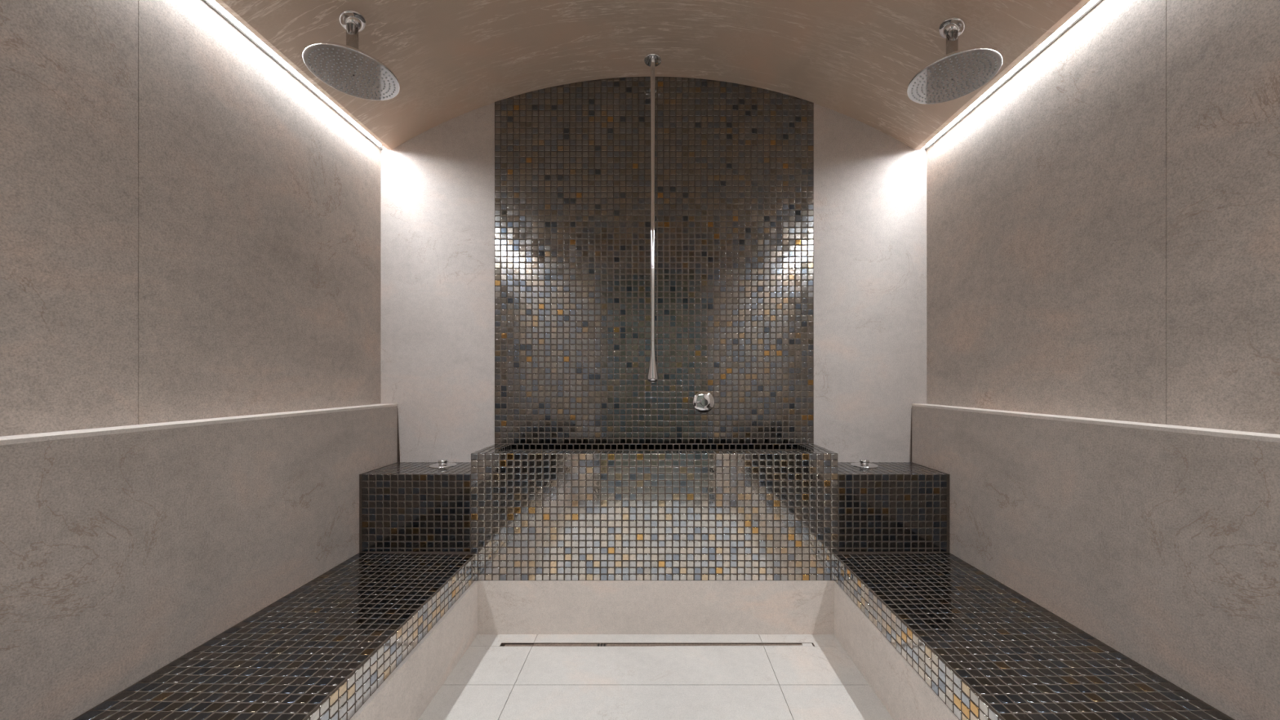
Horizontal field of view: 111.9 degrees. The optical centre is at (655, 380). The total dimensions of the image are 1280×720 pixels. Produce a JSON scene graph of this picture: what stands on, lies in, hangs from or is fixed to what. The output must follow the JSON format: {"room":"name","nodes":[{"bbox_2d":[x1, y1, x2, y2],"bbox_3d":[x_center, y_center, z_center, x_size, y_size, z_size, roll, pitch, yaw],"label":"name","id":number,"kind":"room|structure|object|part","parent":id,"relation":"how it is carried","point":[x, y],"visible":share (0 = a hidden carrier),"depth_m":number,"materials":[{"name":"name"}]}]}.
{"room":"spa","nodes":[
{"label":"spa","id":0,"kind":"room"},
{"bbox_2d":[0,0,380,436],"bbox_3d":[-1.512,-0.058,1.070,0.100,2.470,2.460,0,0,0],"label":"wall","id":1,"kind":"structure","parent":0,"point":[188,231],"depth_m":1.30,"materials":[{"name":"grey stone"}]},
{"bbox_2d":[213,0,1091,149],"bbox_3d":[-0.009,-1.490,1.095,2.907,0.526,2.410,0,0,0],"label":"ceiling","id":2,"kind":"structure","parent":0,"point":[858,60],"depth_m":1.92,"materials":[{"name":"beige paint"}]},
{"bbox_2d":[203,0,386,149],"bbox_3d":[-1.444,-1.241,1.120,0.034,0.029,2.359,0,0,0],"label":"led strip","id":3,"kind":"object","parent":2,"relation":"attached to","point":[211,3],"visible":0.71,"depth_m":1.69,"materials":[{"name":"white plastic"}]},
{"bbox_2d":[302,8,399,100],"bbox_3d":[-1.143,-1.269,1.637,0.301,0.232,0.301,0,0,0],"label":"shower head","id":4,"kind":"object","parent":2,"relation":"hanging from","point":[346,68],"visible":1,"depth_m":1.62},
{"bbox_3d":[-1.143,-1.157,1.637,0.294,0.004,0.294,0,0,0],"label":"spray plate","id":5,"kind":"part","parent":4,"relation":"part of","materials":[{"name":"silver metal"}]},
{"bbox_3d":[-1.148,-1.267,1.637,0.039,0.167,0.039,0,0,0],"label":"arm","id":6,"kind":"part","parent":4,"relation":"part of","materials":[{"name":"silver metal"}]},
{"bbox_2d":[644,52,661,382],"bbox_3d":[-0.013,-0.802,2.170,0.087,1.631,0.087,0,0,0],"label":"spout","id":7,"kind":"object","parent":2,"relation":"hanging from","point":[652,60],"visible":1,"depth_m":2.16,"materials":[{"name":"silver metal"}]},
{"bbox_2d":[646,341,658,382],"bbox_3d":[-0.013,-0.093,2.170,0.059,0.205,0.059,0,0,0],"label":"outlet","id":8,"kind":"object","parent":7,"relation":"attached to","point":[652,374],"depth_m":2.15,"materials":[{"name":"silver metal"}]},
{"bbox_2d":[906,16,1002,104],"bbox_3d":[1.141,-1.265,1.660,0.301,0.225,0.301,0,0,0],"label":"shower head","id":9,"kind":"object","parent":2,"relation":"hanging from","point":[956,74],"visible":1,"depth_m":1.64},
{"bbox_3d":[1.140,-1.263,1.660,0.039,0.160,0.039,0,0,0],"label":"arm","id":10,"kind":"part","parent":9,"relation":"part of","materials":[{"name":"silver metal"}]},
{"bbox_3d":[1.141,-1.157,1.660,0.294,0.004,0.294,0,0,0],"label":"spray plate","id":11,"kind":"part","parent":9,"relation":"part of","materials":[{"name":"silver metal"}]},
{"bbox_2d":[920,0,1102,149],"bbox_3d":[1.427,-1.241,1.120,0.034,0.029,2.359,0,0,0],"label":"led strip","id":12,"kind":"object","parent":2,"relation":"attached to","point":[1092,3],"visible":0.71,"depth_m":1.69,"materials":[{"name":"white plastic"}]},
{"bbox_2d":[380,102,926,462],"bbox_3d":[-0.009,-0.298,2.350,3.147,2.950,0.100,0,0,0],"label":"wall","id":13,"kind":"structure","parent":0,"point":[437,186],"depth_m":2.30,"materials":[{"name":"white paint"}]},
{"bbox_2d":[397,414,399,462],"bbox_3d":[-1.366,0.291,2.298,0.012,0.288,0.003,0,0,0],"label":"trim","id":14,"kind":"structure","parent":13,"relation":"attached to","point":[398,454],"depth_m":2.30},
{"bbox_2d":[494,76,813,444],"bbox_3d":[-0.006,-0.638,2.297,1.697,1.952,0.004,0,0,0],"label":"mosaic panel","id":15,"kind":"object","parent":13,"relation":"attached to","point":[734,162],"visible":0.99,"depth_m":2.30,"materials":[{"name":"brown tile"}]},
{"bbox_2d":[693,391,714,413],"bbox_3d":[0.256,0.116,2.270,0.115,0.115,0.054,0,0,0],"label":"mixer tap","id":16,"kind":"object","parent":15,"relation":"attached to","point":[703,401],"visible":1,"depth_m":2.29,"materials":[{"name":"silver metal"}]},
{"bbox_3d":[0.256,0.116,2.267,0.039,0.039,0.047,0,0,0],"label":"knob","id":17,"kind":"part","parent":16,"relation":"part of","materials":[{"name":"silver metal"}]},
{"bbox_2d":[910,413,911,462],"bbox_3d":[1.361,0.291,2.298,0.006,0.288,0.003,0,0,0],"label":"trim","id":18,"kind":"structure","parent":13,"relation":"attached to","point":[911,414],"depth_m":2.30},
{"bbox_2d":[417,634,893,719],"bbox_3d":[-0.009,1.207,1.070,2.907,0.060,2.460,0,0,0],"label":"floor","id":19,"kind":"structure","parent":0,"point":[491,681],"depth_m":1.69,"materials":[{"name":"tile"}]},
{"bbox_2d":[0,404,397,719],"bbox_3d":[-1.417,0.651,1.118,0.089,1.052,2.356,0,0,0],"label":"stone backrest","id":20,"kind":"object","parent":19,"relation":"on","point":[126,550],"visible":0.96,"depth_m":1.18,"materials":[{"name":"beige stone"}]},
{"bbox_2d":[72,552,477,719],"bbox_3d":[-1.097,0.987,0.970,0.550,0.379,2.059,0,0,0],"label":"tiled bench","id":21,"kind":"object","parent":19,"relation":"on","point":[373,636],"visible":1,"depth_m":1.35,"materials":[{"name":"tile"}]},
{"bbox_2d":[359,458,477,581],"bbox_3d":[-1.114,0.791,2.150,0.516,0.771,0.300,0,0,0],"label":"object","id":22,"kind":"structure","parent":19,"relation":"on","point":[417,508],"depth_m":2.00,"materials":[{"name":"brown tile"}]},
{"bbox_3d":[-1.083,0.419,2.205,0.049,0.026,0.049,0,0,0],"label":"knob","id":23,"kind":"part","parent":22,"relation":"part of","materials":[{"name":"silver metal"}]},
{"bbox_3d":[-1.083,0.421,2.205,0.128,0.031,0.128,0,0,0],"label":"step button","id":24,"kind":"part","parent":22,"relation":"part of","materials":[{"name":"silver metal"}]},
{"bbox_2d":[471,444,837,634],"bbox_3d":[-0.004,0.758,2.150,1.704,0.838,0.300,0,0,0],"label":"tiled bench","id":25,"kind":"object","parent":19,"relation":"on","point":[566,539],"visible":1,"depth_m":2.00,"materials":[{"name":"tile"}]},
{"bbox_2d":[499,642,814,647],"bbox_3d":[0.009,1.205,1.923,1.397,0.055,0.027,0,0,0],"label":"linear drain","id":26,"kind":"object","parent":19,"relation":"in","point":[503,644],"visible":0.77,"depth_m":1.93,"materials":[{"name":"metal"}]},
{"bbox_2d":[833,458,949,581],"bbox_3d":[1.106,0.791,2.150,0.516,0.771,0.300,0,0,0],"label":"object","id":27,"kind":"structure","parent":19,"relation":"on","point":[891,508],"depth_m":2.00,"materials":[{"name":"brown tile"}]},
{"bbox_3d":[1.066,0.419,2.205,0.049,0.026,0.049,0,0,0],"label":"knob","id":28,"kind":"part","parent":27,"relation":"part of","materials":[{"name":"silver metal"}]},
{"bbox_3d":[1.066,0.421,2.205,0.128,0.031,0.128,0,0,0],"label":"step button","id":29,"kind":"part","parent":27,"relation":"part of","materials":[{"name":"silver metal"}]},
{"bbox_2d":[833,552,1234,719],"bbox_3d":[1.095,0.987,0.970,0.538,0.379,2.059,0,0,0],"label":"tiled bench","id":30,"kind":"object","parent":19,"relation":"on","point":[933,636],"visible":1,"depth_m":1.35,"materials":[{"name":"tile"}]},
{"bbox_2d":[911,404,1279,719],"bbox_3d":[1.404,0.651,1.118,0.080,1.052,2.356,0,0,0],"label":"stone backrest","id":31,"kind":"object","parent":19,"relation":"on","point":[1160,544],"visible":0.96,"depth_m":1.22,"materials":[{"name":"beige stone"}]},
{"bbox_2d":[926,0,1279,434],"bbox_3d":[1.495,-0.058,1.070,0.100,2.470,2.460,0,0,0],"label":"wall","id":32,"kind":"structure","parent":0,"point":[1103,227],"depth_m":1.33,"materials":[{"name":"grey stone"}]}
]}

